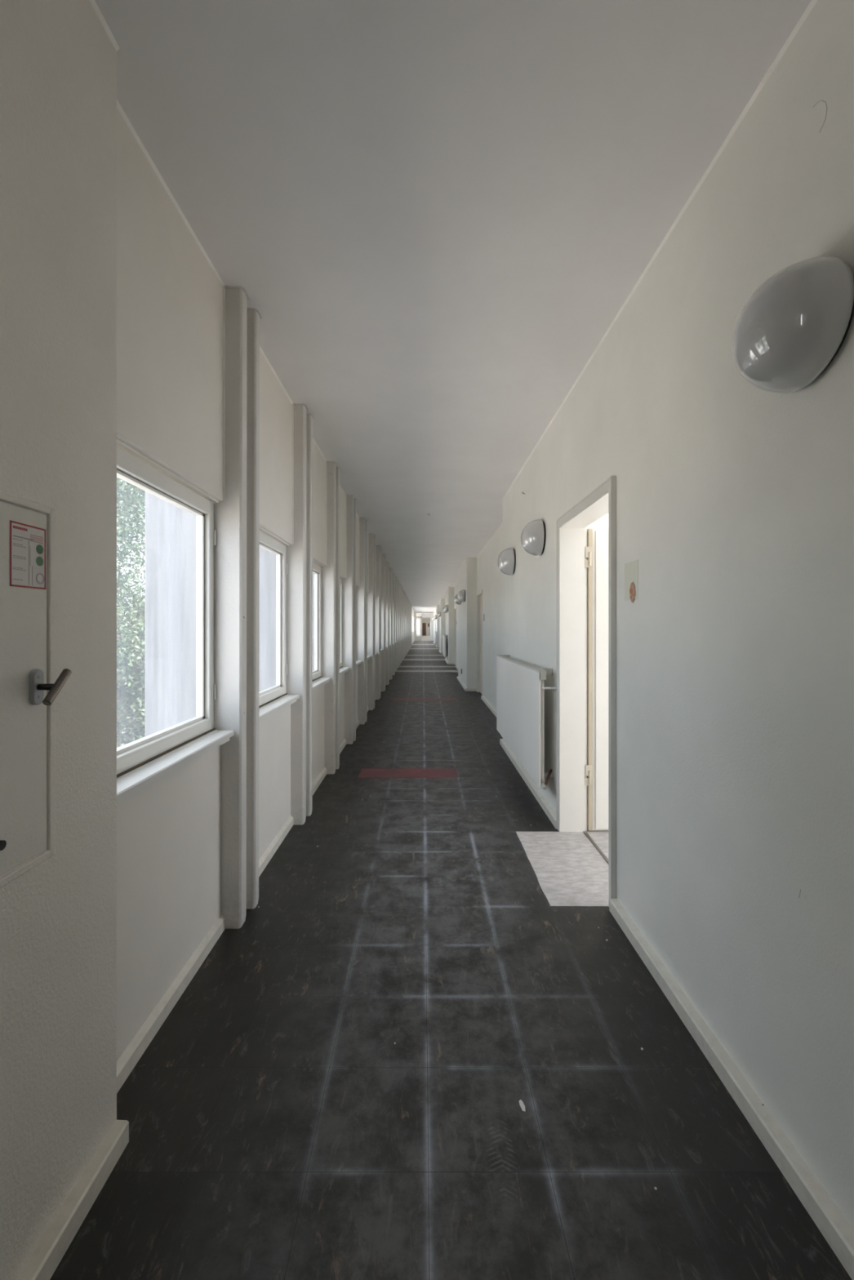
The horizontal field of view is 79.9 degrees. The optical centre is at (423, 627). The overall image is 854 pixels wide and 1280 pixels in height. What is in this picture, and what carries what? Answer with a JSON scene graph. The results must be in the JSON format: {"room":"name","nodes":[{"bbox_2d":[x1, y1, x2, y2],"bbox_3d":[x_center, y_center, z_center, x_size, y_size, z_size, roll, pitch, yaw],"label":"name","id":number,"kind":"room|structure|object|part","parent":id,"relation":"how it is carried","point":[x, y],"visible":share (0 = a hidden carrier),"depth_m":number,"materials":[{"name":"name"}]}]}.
{"room":"building corridor","nodes":[
{"label":"building corridor","id":0,"kind":"room"},
{"bbox_2d":[0,0,116,1279],"bbox_3d":[-0.943,-0.100,0.020,0.274,2.900,2.640,0,0,0],"label":"wall","id":1,"kind":"structure","parent":0,"point":[58,60],"depth_m":1.14,"materials":[{"name":"paint"}]},
{"bbox_2d":[0,490,71,888],"bbox_3d":[-0.778,0.118,0.704,0.062,0.754,0.808,0,0,0],"label":"door","id":2,"kind":"structure","parent":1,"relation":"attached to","point":[28,689],"depth_m":1.03,"materials":[{"name":"paint"}]},
{"bbox_3d":[-0.799,0.412,0.962,0.011,0.018,0.018,0,0,0],"label":"lock knob","id":3,"kind":"part","parent":2,"relation":"part of","materials":[{"name":"black metal"}]},
{"bbox_3d":[-0.806,0.117,0.704,0.004,0.714,0.770,0,0,0],"label":"cabinet door","id":4,"kind":"part","parent":2,"relation":"part of","materials":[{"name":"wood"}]},
{"bbox_3d":[-0.775,0.123,1.052,0.038,0.014,0.014,0,0,0],"label":"handle stem","id":5,"kind":"part","parent":2,"relation":"part of","materials":[{"name":"metal"}]},
{"bbox_2d":[16,1120,128,1279],"bbox_3d":[-0.794,1.321,0.018,0.044,0.058,2.637,0,0,0],"label":"baseboard","id":6,"kind":"structure","parent":1,"relation":"attached to","point":[51,1248],"depth_m":1.15,"materials":[{"name":"paint"}]},
{"bbox_2d":[116,107,414,1061],"bbox_3d":[-0.935,-0.110,22.950,0.130,2.920,55.500,0,0,0],"label":"wall","id":7,"kind":"structure","parent":0,"point":[170,296],"depth_m":1.87,"materials":[{"name":"paint"}]},
{"bbox_2d":[145,491,195,736],"bbox_3d":[-1.131,0.000,2.390,0.262,3.900,0.170,0,0,0],"label":"concrete fin","id":8,"kind":"object","parent":7,"relation":"attached to","point":[170,529],"visible":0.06,"depth_m":2.31,"materials":[{"name":"grey concrete"}]},
{"bbox_2d":[116,445,234,805],"bbox_3d":[-0.916,-0.024,1.810,0.147,1.063,0.935,0,0,0],"label":"window","id":9,"kind":"structure","parent":7,"relation":"in","point":[143,762],"depth_m":1.97,"materials":[{"name":"paint"}]},
{"bbox_3d":[-0.916,0.481,1.806,0.147,0.053,0.929,0,0,0],"label":"sill","id":10,"kind":"part","parent":9,"relation":"part of","materials":[{"name":"paint"}]},
{"bbox_2d":[211,285,249,928],"bbox_3d":[-0.901,-0.088,2.317,0.198,2.877,0.085,0,0,0],"label":"wall post","id":11,"kind":"object","parent":7,"relation":"attached to","point":[230,513],"visible":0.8,"depth_m":2.28,"materials":[{"name":"paint"}]},
{"bbox_2d":[116,697,375,1093],"bbox_3d":[-0.895,1.317,16.790,0.019,0.066,38.180,0,0,0],"label":"baseboard","id":12,"kind":"structure","parent":7,"relation":"attached to","point":[126,1062],"depth_m":1.86,"materials":[{"name":"paint"}]},
{"bbox_2d":[245,307,262,909],"bbox_3d":[-0.895,-0.088,2.470,0.209,2.877,0.072,0,0,0],"label":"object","id":13,"kind":"object","parent":7,"relation":"attached to","point":[254,316],"visible":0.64,"depth_m":2.44,"materials":[{"name":"paint"}]},
{"bbox_2d":[258,546,275,691],"bbox_3d":[-1.131,0.000,3.590,0.262,3.900,0.170,0,0,0],"label":"concrete fin","id":14,"kind":"object","parent":7,"relation":"attached to","point":[267,627],"visible":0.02,"depth_m":3.50,"materials":[{"name":"grey concrete"}]},
{"bbox_2d":[258,530,299,723],"bbox_3d":[-0.916,-0.024,2.990,0.147,1.063,0.975,0,0,0],"label":"window","id":15,"kind":"structure","parent":7,"relation":"in","point":[273,700],"depth_m":3.41,"materials":[{"name":"paint"}]},
{"bbox_3d":[-0.962,-0.050,2.990,0.056,1.010,0.975,0,0,0],"label":"frame","id":16,"kind":"part","parent":15,"relation":"part of","materials":[{"name":"paint"}]},
{"bbox_3d":[-0.916,0.481,2.986,0.147,0.053,0.969,0,0,0],"label":"sill","id":17,"kind":"part","parent":15,"relation":"part of","materials":[{"name":"paint"}]},
{"bbox_2d":[284,403,308,824],"bbox_3d":[-0.901,-0.088,3.517,0.198,2.877,0.085,0,0,0],"label":"wall post","id":18,"kind":"object","parent":7,"relation":"attached to","point":[295,553],"visible":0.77,"depth_m":3.48,"materials":[{"name":"paint"}]},
{"bbox_2d":[306,413,314,816],"bbox_3d":[-0.895,-0.088,3.670,0.209,2.877,0.072,0,0,0],"label":"wall post","id":19,"kind":"object","parent":7,"relation":"attached to","point":[309,416],"visible":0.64,"depth_m":3.64,"materials":[{"name":"paint"}]},
{"bbox_2d":[312,573,314,670],"bbox_3d":[-1.131,0.000,4.790,0.262,3.900,0.170,0,0,0],"label":"concrete fin","id":20,"kind":"object","parent":7,"relation":"attached to","point":[313,573],"visible":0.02,"depth_m":4.71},
{"bbox_2d":[312,562,331,691],"bbox_3d":[-0.916,-0.024,4.189,0.147,1.063,0.975,0,0,0],"label":"window","id":21,"kind":"structure","parent":7,"relation":"in","point":[318,681],"depth_m":4.61,"materials":[{"name":"paint"}]},
{"bbox_3d":[-0.962,-0.050,4.189,0.056,1.010,0.975,0,0,0],"label":"frame","id":22,"kind":"part","parent":21,"relation":"part of","materials":[{"name":"paint"}]},
{"bbox_3d":[-0.916,0.481,4.186,0.147,0.053,0.969,0,0,0],"label":"sill","id":23,"kind":"part","parent":21,"relation":"part of","materials":[{"name":"paint"}]},
{"bbox_2d":[320,461,337,773],"bbox_3d":[-0.901,-0.088,4.716,0.198,2.877,0.085,0,0,0],"label":"wall post","id":24,"kind":"object","parent":7,"relation":"attached to","point":[328,571],"visible":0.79,"depth_m":4.68,"materials":[{"name":"paint"}]},
{"bbox_2d":[335,466,341,768],"bbox_3d":[-0.895,-0.088,4.870,0.209,2.877,0.072,0,0,0],"label":"wall post","id":25,"kind":"object","parent":7,"relation":"attached to","point":[337,588],"visible":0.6,"depth_m":4.84,"materials":[{"name":"paint"}]},
{"bbox_2d":[339,577,350,675],"bbox_3d":[-0.916,-0.024,5.389,0.147,1.063,0.975,0,0,0],"label":"window","id":26,"kind":"structure","parent":7,"relation":"in","point":[342,669],"depth_m":5.83,"materials":[{"name":"paint"}]},
{"bbox_3d":[-0.962,-0.050,5.389,0.056,1.010,0.975,0,0,0],"label":"frame","id":27,"kind":"part","parent":26,"relation":"part of","materials":[{"name":"paint"}]},
{"bbox_3d":[-0.916,0.481,5.386,0.147,0.053,0.969,0,0,0],"label":"sill","id":28,"kind":"part","parent":26,"relation":"part of","materials":[{"name":"paint"}]},
{"bbox_2d":[340,494,354,744],"bbox_3d":[-0.901,-0.088,5.917,0.198,2.877,0.085,0,0,0],"label":"wall post","id":29,"kind":"object","parent":7,"relation":"attached to","point":[348,582],"visible":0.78,"depth_m":5.88,"materials":[{"name":"paint"}]},
{"bbox_2d":[353,498,356,741],"bbox_3d":[-0.895,-0.088,6.070,0.209,2.877,0.072,0,0,0],"label":"wall post","id":30,"kind":"object","parent":7,"relation":"attached to","point":[354,500],"visible":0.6,"depth_m":6.04,"materials":[{"name":"paint"}]},
{"bbox_2d":[355,595,362,666],"bbox_3d":[-0.916,-0.024,6.590,0.147,1.063,0.975,0,0,0],"label":"window","id":31,"kind":"structure","parent":7,"relation":"in","point":[357,662],"depth_m":6.89,"materials":[{"name":"paint"}]},
{"bbox_3d":[-0.916,0.481,6.587,0.147,0.053,0.969,0,0,0],"label":"sill","id":32,"kind":"part","parent":31,"relation":"part of","materials":[{"name":"paint"}]},
{"bbox_2d":[355,517,365,724],"bbox_3d":[-0.901,-0.088,7.117,0.198,2.877,0.085,0,0,0],"label":"wall post","id":33,"kind":"object","parent":7,"relation":"attached to","point":[360,590],"visible":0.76,"depth_m":7.08,"materials":[{"name":"paint"}]},
{"bbox_2d":[364,520,368,722],"bbox_3d":[-0.895,-0.088,7.270,0.209,2.877,0.072,0,0,0],"label":"wall post","id":34,"kind":"object","parent":7,"relation":"attached to","point":[366,521],"visible":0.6,"depth_m":7.24,"materials":[{"name":"paint"}]},
{"bbox_2d":[367,533,373,710],"bbox_3d":[-0.901,-0.088,8.316,0.198,2.877,0.085,0,0,0],"label":"wall post","id":35,"kind":"object","parent":7,"relation":"attached to","point":[371,594],"visible":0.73,"depth_m":8.28,"materials":[{"name":"paint"}]},
{"bbox_2d":[373,535,375,708],"bbox_3d":[-0.895,-0.088,8.470,0.209,2.877,0.072,0,0,0],"label":"wall post","id":36,"kind":"object","parent":7,"relation":"attached to","point":[374,535],"visible":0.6,"depth_m":8.44,"materials":[{"name":"paint"}]},
{"bbox_2d":[374,545,380,699],"bbox_3d":[-0.901,-0.088,9.517,0.198,2.877,0.085,0,0,0],"label":"wall post","id":37,"kind":"object","parent":7,"relation":"attached to","point":[377,547],"visible":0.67,"depth_m":9.48,"materials":[{"name":"paint"}]},
{"bbox_2d":[379,546,381,698],"bbox_3d":[-0.895,-0.088,9.670,0.209,2.877,0.072,0,0,0],"label":"wall post","id":38,"kind":"object","parent":7,"relation":"attached to","point":[380,547],"visible":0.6,"depth_m":9.64,"materials":[{"name":"paint"}]},
{"bbox_2d":[381,554,385,691],"bbox_3d":[-0.901,-0.088,10.716,0.198,2.877,0.085,0,0,0],"label":"wall post","id":39,"kind":"object","parent":7,"relation":"attached to","point":[382,555],"visible":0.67,"depth_m":10.68,"materials":[{"name":"paint"}]},
{"bbox_2d":[384,555,386,690],"bbox_3d":[-0.895,-0.088,10.870,0.209,2.877,0.072,0,0,0],"label":"wall post","id":40,"kind":"object","parent":7,"relation":"attached to","point":[384,556],"visible":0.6,"depth_m":10.84,"materials":[{"name":"paint"}]},
{"bbox_2d":[385,561,388,684],"bbox_3d":[-0.901,-0.088,11.916,0.198,2.877,0.085,0,0,0],"label":"wall post","id":41,"kind":"object","parent":7,"relation":"attached to","point":[386,562],"visible":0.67,"depth_m":11.88,"materials":[{"name":"paint"}]},
{"bbox_2d":[388,562,389,684],"bbox_3d":[-0.895,-0.088,12.070,0.209,2.877,0.072,0,0,0],"label":"wall post","id":42,"kind":"object","parent":7,"relation":"attached to","point":[388,562],"visible":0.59,"depth_m":12.04,"materials":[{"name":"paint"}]},
{"bbox_2d":[389,568,391,679],"bbox_3d":[-0.901,-0.088,13.117,0.198,2.877,0.085,0,0,0],"label":"wall post","id":43,"kind":"object","parent":7,"relation":"attached to","point":[390,569],"visible":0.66,"depth_m":13.08,"materials":[{"name":"paint"}]},
{"bbox_2d":[391,568,392,678],"bbox_3d":[-0.895,-0.088,13.270,0.209,2.877,0.072,0,0,0],"label":"wall post","id":44,"kind":"object","parent":7,"relation":"attached to","point":[392,568],"visible":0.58,"depth_m":13.25,"materials":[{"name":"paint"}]},
{"bbox_2d":[392,573,394,675],"bbox_3d":[-0.901,-0.088,14.316,0.198,2.877,0.085,0,0,0],"label":"wall post","id":45,"kind":"object","parent":7,"relation":"attached to","point":[393,573],"visible":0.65,"depth_m":14.28,"materials":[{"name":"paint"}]},
{"bbox_2d":[394,573,395,675],"bbox_3d":[-0.895,-0.088,14.470,0.209,2.877,0.072,0,0,0],"label":"wall post","id":46,"kind":"object","parent":7,"relation":"attached to","point":[394,573],"visible":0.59,"depth_m":14.45,"materials":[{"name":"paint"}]},
{"bbox_2d":[395,577,396,671],"bbox_3d":[-0.901,-0.088,15.517,0.198,2.877,0.085,0,0,0],"label":"wall post","id":47,"kind":"object","parent":7,"relation":"attached to","point":[395,577],"visible":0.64,"depth_m":15.48,"materials":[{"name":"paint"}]},
{"bbox_2d":[396,580,398,668],"bbox_3d":[-0.901,-0.088,16.716,0.198,2.877,0.085,0,0,0],"label":"wall post","id":48,"kind":"object","parent":7,"relation":"attached to","point":[397,580],"visible":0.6,"depth_m":16.68,"materials":[{"name":"paint"}]},
{"bbox_2d":[398,581,399,667],"bbox_3d":[-0.895,-0.088,16.870,0.209,2.877,0.072,0,0,0],"label":"wall post","id":49,"kind":"object","parent":7,"relation":"attached to","point":[398,581],"visible":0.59,"depth_m":16.85,"materials":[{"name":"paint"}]},
{"bbox_2d":[399,583,399,665],"bbox_3d":[-0.901,-0.088,17.916,0.198,2.877,0.085,0,0,0],"label":"wall post","id":50,"kind":"object","parent":7,"relation":"attached to","point":[399,584],"visible":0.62,"depth_m":17.88,"materials":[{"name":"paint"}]},
{"bbox_2d":[400,584,400,665],"bbox_3d":[-0.895,-0.088,18.070,0.209,2.877,0.072,0,0,0],"label":"wall post","id":51,"kind":"object","parent":7,"relation":"attached to","point":[400,584],"visible":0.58,"depth_m":18.04,"materials":[{"name":"paint"}]},
{"bbox_2d":[400,586,401,662],"bbox_3d":[-0.901,-0.088,19.116,0.198,2.877,0.085,0,0,0],"label":"wall post","id":52,"kind":"object","parent":7,"relation":"attached to","point":[401,586],"visible":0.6,"depth_m":19.08,"materials":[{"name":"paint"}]},
{"bbox_2d":[401,588,403,661],"bbox_3d":[-0.901,-0.088,20.317,0.198,2.877,0.085,0,0,0],"label":"wall post","id":53,"kind":"object","parent":7,"relation":"attached to","point":[402,588],"visible":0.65,"depth_m":20.28,"materials":[{"name":"paint"}]},
{"bbox_2d":[402,589,403,661],"bbox_3d":[-0.895,-0.088,20.470,0.209,2.877,0.072,0,0,0],"label":"wall post","id":54,"kind":"object","parent":7,"relation":"attached to","point":[402,589],"visible":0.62,"depth_m":20.44,"materials":[{"name":"paint"}]},
{"bbox_2d":[403,591,404,658],"bbox_3d":[-0.901,-0.088,21.517,0.198,2.877,0.085,0,0,0],"label":"wall post","id":55,"kind":"object","parent":7,"relation":"attached to","point":[403,591],"visible":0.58,"depth_m":21.48,"materials":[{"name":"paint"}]},
{"bbox_2d":[404,592,404,657],"bbox_3d":[-0.901,-0.088,22.716,0.198,2.877,0.085,0,0,0],"label":"wall post","id":56,"kind":"object","parent":7,"relation":"attached to","point":[404,593],"visible":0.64,"depth_m":22.68,"materials":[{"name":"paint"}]},
{"bbox_2d":[404,600,405,656],"bbox_3d":[-0.901,-0.088,23.916,0.198,2.877,0.085,0,0,0],"label":"wall post","id":57,"kind":"object","parent":7,"relation":"attached to","point":[405,600],"visible":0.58,"depth_m":23.88,"materials":[{"name":"paint"}]},
{"bbox_2d":[405,595,406,649],"bbox_3d":[-0.895,-0.088,24.070,0.209,2.877,0.072,0,0,0],"label":"wall post","id":58,"kind":"object","parent":7,"relation":"attached to","point":[406,595],"visible":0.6,"depth_m":24.05,"materials":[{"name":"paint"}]},
{"bbox_2d":[406,596,407,641],"bbox_3d":[-0.895,-0.088,25.270,0.209,2.877,0.072,0,0,0],"label":"wall post","id":59,"kind":"object","parent":7,"relation":"attached to","point":[406,597],"visible":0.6,"depth_m":25.25,"materials":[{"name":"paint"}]},
{"bbox_2d":[407,599,408,652],"bbox_3d":[-0.901,-0.088,27.517,0.198,2.877,0.085,0,0,0],"label":"wall post","id":60,"kind":"object","parent":7,"relation":"attached to","point":[407,599],"visible":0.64,"depth_m":27.48,"materials":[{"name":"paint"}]},
{"bbox_2d":[408,600,408,651],"bbox_3d":[-0.901,-0.088,28.716,0.198,2.877,0.085,0,0,0],"label":"wall post","id":61,"kind":"object","parent":7,"relation":"attached to","point":[408,600],"visible":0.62,"depth_m":28.69,"materials":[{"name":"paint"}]},
{"bbox_2d":[408,601,409,649],"bbox_3d":[-0.895,-0.088,30.070,0.209,2.877,0.072,0,0,0],"label":"wall post","id":62,"kind":"object","parent":7,"relation":"attached to","point":[409,602],"visible":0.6,"depth_m":30.04,"materials":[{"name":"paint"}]},
{"bbox_2d":[409,603,410,648],"bbox_3d":[-0.901,-0.088,32.316,0.198,2.877,0.085,0,0,0],"label":"wall post","id":63,"kind":"object","parent":7,"relation":"attached to","point":[410,603],"visible":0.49,"depth_m":32.28,"materials":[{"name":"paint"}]},
{"bbox_2d":[410,604,411,647],"bbox_3d":[-0.901,-0.088,34.717,0.198,2.877,0.085,0,0,0],"label":"wall post","id":64,"kind":"object","parent":7,"relation":"attached to","point":[411,605],"visible":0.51,"depth_m":34.68,"materials":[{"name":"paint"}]},
{"bbox_2d":[411,613,413,632],"bbox_3d":[-0.945,-0.300,43.500,0.090,1.500,12.000,0,0,0],"label":"window","id":65,"kind":"structure","parent":7,"relation":"in","point":[412,616],"depth_m":45.46,"materials":[{"name":"glass"}]},
{"bbox_2d":[403,658,444,660],"bbox_3d":[0.001,1.349,21.210,1.769,0.001,0.900,0,0,0],"label":"trim","id":66,"kind":"structure","parent":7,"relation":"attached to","point":[403,659],"depth_m":20.95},
{"bbox_2d":[415,613,431,635],"bbox_3d":[-0.925,-0.100,66.800,4.450,2.900,32.400,0,0,0],"label":"wall","id":67,"kind":"structure","parent":0,"point":[428,620],"depth_m":82.70,"materials":[{"name":"paint"}]},
{"bbox_2d":[422,622,426,635],"bbox_3d":[0.175,0.300,82.650,0.710,2.100,0.100,0,0,0],"label":"door","id":68,"kind":"structure","parent":67,"relation":"in","point":[424,624],"depth_m":82.62,"materials":[{"name":"paint"}]},
{"bbox_2d":[414,612,433,640],"bbox_3d":[0.150,-0.110,50.740,2.300,2.920,0.080,0,0,0],"label":"door frame","id":69,"kind":"structure","parent":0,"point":[416,637],"depth_m":50.70,"materials":[{"name":"paint"}]},
{"bbox_2d":[422,635,431,640],"bbox_3d":[-0.875,1.450,66.850,4.350,0.200,32.300,0,0,0],"label":"floor","id":70,"kind":"structure","parent":0,"point":[424,637],"depth_m":61.66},
{"bbox_2d":[49,640,851,1279],"bbox_3d":[1.825,1.449,22.950,5.850,0.202,55.500,0,0,0],"label":"floor","id":71,"kind":"structure","parent":0,"point":[280,1128],"depth_m":1.50,"materials":[{"name":"tile"}]},
{"bbox_2d":[357,768,457,777],"bbox_3d":[-0.137,1.349,4.712,0.898,0.001,0.298,0,0,0],"label":"trim","id":72,"kind":"structure","parent":71,"relation":"on","point":[364,773],"depth_m":4.70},
{"bbox_2d":[391,697,456,700],"bbox_3d":[0.013,1.349,9.512,1.198,0.001,0.298,0,0,0],"label":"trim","id":73,"kind":"structure","parent":71,"relation":"on","point":[393,699],"depth_m":9.55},
{"bbox_2d":[399,666,454,666],"bbox_3d":[0.103,1.349,17.460,1.974,0.001,0.600,0,0,0],"label":"floor","id":74,"kind":"structure","parent":71,"relation":"on","point":[399,666],"depth_m":17.47,"materials":[{"name":"grey"}]},
{"bbox_2d":[519,1099,525,1111],"bbox_3d":[0.280,1.349,1.436,0.012,0.001,0.036,0,0,-15],"label":"paper scrap","id":75,"kind":"object","parent":71,"relation":"on","point":[521,1103],"visible":1,"depth_m":1.44,"materials":[{"name":"white paper"}]},
{"bbox_2d":[515,831,608,906],"bbox_3d":[0.833,1.349,2.912,0.446,0.001,0.900,0,0,0],"label":"floor mat","id":76,"kind":"object","parent":71,"relation":"on","point":[569,869],"depth_m":2.85,"materials":[{"name":"grey fabric"}]},
{"bbox_2d":[94,0,811,616],"bbox_3d":[-0.875,-1.607,39.100,4.350,0.286,87.800,0,0,0],"label":"ceiling","id":77,"kind":"structure","parent":0,"point":[434,215],"depth_m":1.72,"materials":[{"name":"paint"}]},
{"bbox_2d":[587,513,608,528],"bbox_3d":[2.915,-0.100,3.160,3.670,2.900,5.120,0,0,0],"label":"wall","id":78,"kind":"structure","parent":0,"point":[602,522],"depth_m":5.62,"materials":[{"name":"paint"}]},
{"bbox_2d":[433,0,853,1230],"bbox_3d":[1.106,-0.125,22.950,0.368,2.950,55.500,0,0,0],"label":"wall","id":79,"kind":"structure","parent":0,"point":[735,497],"depth_m":1.50,"materials":[{"name":"paint"}]},
{"bbox_2d":[405,654,443,655],"bbox_3d":[0.103,1.349,24.510,1.974,0.001,0.900,0,0,0],"label":"trim","id":80,"kind":"structure","parent":79,"relation":"attached to","point":[406,655],"depth_m":24.63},
{"bbox_2d":[409,648,439,648],"bbox_3d":[0.103,1.349,31.860,1.974,0.001,1.200,0,0,0],"label":"trim","id":81,"kind":"structure","parent":79,"relation":"attached to","point":[410,648],"depth_m":32.16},
{"bbox_2d":[395,670,457,671],"bbox_3d":[0.103,1.349,15.660,1.974,0.001,0.600,0,0,0],"label":"trim","id":82,"kind":"structure","parent":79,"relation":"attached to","point":[397,670],"depth_m":15.54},
{"bbox_2d":[434,631,436,644],"bbox_3d":[0.861,0.726,35.036,0.121,0.868,1.940,0,0,0],"label":"radiator","id":83,"kind":"object","parent":79,"relation":"attached to","point":[435,632],"visible":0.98,"depth_m":34.20,"materials":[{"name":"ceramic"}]},
{"bbox_2d":[442,634,448,657],"bbox_3d":[0.861,0.726,19.836,0.121,0.868,1.940,0,0,0],"label":"radiator","id":84,"kind":"object","parent":79,"relation":"attached to","point":[443,635],"visible":0.99,"depth_m":19.05,"materials":[{"name":"metal"}]},
{"bbox_3d":[0.807,0.714,19.850,0.014,0.802,1.900,0,0,0],"label":"panel","id":85,"kind":"part","parent":84,"relation":"part of","materials":[{"name":"metal"}]},
{"bbox_2d":[444,604,448,612],"bbox_3d":[0.842,-0.690,18.750,0.161,0.282,0.282,0,0,0],"label":"wall lamp","id":86,"kind":"object","parent":79,"relation":"attached to","point":[446,606],"visible":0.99,"depth_m":18.65,"materials":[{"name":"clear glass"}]},
{"bbox_2d":[89,0,817,606],"bbox_3d":[0.118,-1.058,22.950,2.024,0.984,55.500,0,0,0],"label":"trim","id":87,"kind":"structure","parent":79,"relation":"attached to","point":[811,4],"depth_m":1.84,"materials":[{"name":"white paint"}]},
{"bbox_2d":[453,606,456,665],"bbox_3d":[1.174,0.318,17.840,0.112,2.065,1.000,0,0,0],"label":"door","id":88,"kind":"structure","parent":79,"relation":"in","point":[455,607],"depth_m":18.29,"materials":[{"name":"paint"}]},
{"bbox_2d":[453,593,461,604],"bbox_3d":[0.842,-0.690,12.450,0.161,0.282,0.282,0,0,0],"label":"wall lamp","id":89,"kind":"object","parent":79,"relation":"attached to","point":[457,601],"visible":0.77,"depth_m":12.36,"materials":[{"name":"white glass"}]},
{"bbox_2d":[457,589,465,602],"bbox_3d":[0.842,-0.690,11.200,0.161,0.282,0.282,0,0,0],"label":"wall lamp","id":90,"kind":"object","parent":79,"relation":"attached to","point":[461,594],"visible":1,"depth_m":11.10,"materials":[{"name":"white glass"}]},
{"bbox_2d":[476,589,482,695],"bbox_3d":[1.174,0.318,10.140,0.112,2.065,1.000,0,0,0],"label":"door","id":91,"kind":"structure","parent":79,"relation":"in","point":[479,594],"depth_m":10.59,"materials":[{"name":"paint"}]},
{"bbox_2d":[497,547,515,575],"bbox_3d":[0.842,-0.670,5.205,0.161,0.282,0.282,0,0,0],"label":"wall lamp","id":92,"kind":"object","parent":79,"relation":"attached to","point":[506,561],"visible":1,"depth_m":5.11,"materials":[{"name":"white glass"}]},
{"bbox_2d":[496,654,556,790],"bbox_3d":[0.861,0.726,4.521,0.121,0.868,2.070,0,0,0],"label":"radiator","id":93,"kind":"object","parent":79,"relation":"attached to","point":[520,686],"visible":1,"depth_m":4.02,"materials":[{"name":"metal"}]},
{"bbox_2d":[496,654,546,679],"bbox_3d":[0.825,0.332,4.535,0.050,0.067,2.030,0,0,0],"label":"grille","id":94,"kind":"object","parent":93,"relation":"attached to","point":[532,673],"depth_m":4.12,"materials":[{"name":"white metal"}]},
{"bbox_2d":[520,519,546,555],"bbox_3d":[0.842,-0.695,3.957,0.161,0.282,0.282,0,0,0],"label":"wall lamp","id":95,"kind":"object","parent":79,"relation":"attached to","point":[533,535],"visible":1,"depth_m":3.86,"materials":[{"name":"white glass"}]},
{"bbox_2d":[556,475,616,906],"bbox_3d":[1.429,0.314,2.922,1.072,2.073,0.984,0,0,0],"label":"door","id":96,"kind":"structure","parent":79,"relation":"in","point":[586,558],"depth_m":3.35,"materials":[{"name":"paint"}]},
{"bbox_3d":[0.996,0.316,2.924,0.193,2.069,0.976,0,0,0],"label":"frame","id":97,"kind":"part","parent":96,"relation":"part of","materials":[{"name":"paint"}]},
{"bbox_2d":[624,559,638,603],"bbox_3d":[0.921,-0.198,2.257,0.004,0.184,0.145,0,0,0],"label":"sign","id":98,"kind":"object","parent":79,"relation":"attached to","point":[631,569],"depth_m":2.25,"materials":[{"name":"paper"}]},
{"bbox_2d":[433,642,853,1279],"bbox_3d":[1.014,1.320,22.950,0.253,0.060,55.500,0,0,0],"label":"baseboard","id":99,"kind":"structure","parent":79,"relation":"attached to","point":[828,1218],"depth_m":1.42,"materials":[{"name":"paint"}]},
{"bbox_2d":[731,255,853,393],"bbox_3d":[0.842,-0.710,1.212,0.161,0.282,0.282,0,0,0],"label":"wall lamp","id":100,"kind":"object","parent":79,"relation":"attached to","point":[793,325],"visible":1,"depth_m":1.13,"materials":[{"name":"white glass"}]},
{"bbox_2d":[812,99,826,132],"bbox_3d":[0.922,-1.190,1.184,0.002,0.080,0.043,0,0,0],"label":"hook","id":101,"kind":"object","parent":79,"relation":"attached to","point":[821,100],"depth_m":1.17,"materials":[{"name":"grey metal"}]},
{"label":"outside","id":102,"kind":"structure","parent":0,"visible":0},
{"bbox_3d":[-30.650,4.450,40.000,58.700,0.200,140.000,0,0,0],"label":"ground","id":103,"kind":"structure","parent":102,"visible":0},
{"bbox_2d":[116,477,145,747],"bbox_3d":[-6.247,-0.116,10.957,5.692,8.944,5.777,0,0,10],"label":"tree","id":104,"kind":"object","parent":103,"relation":"on","point":[131,697],"visible":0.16,"depth_m":9.75,"materials":[{"name":"green plant"}]}
]}

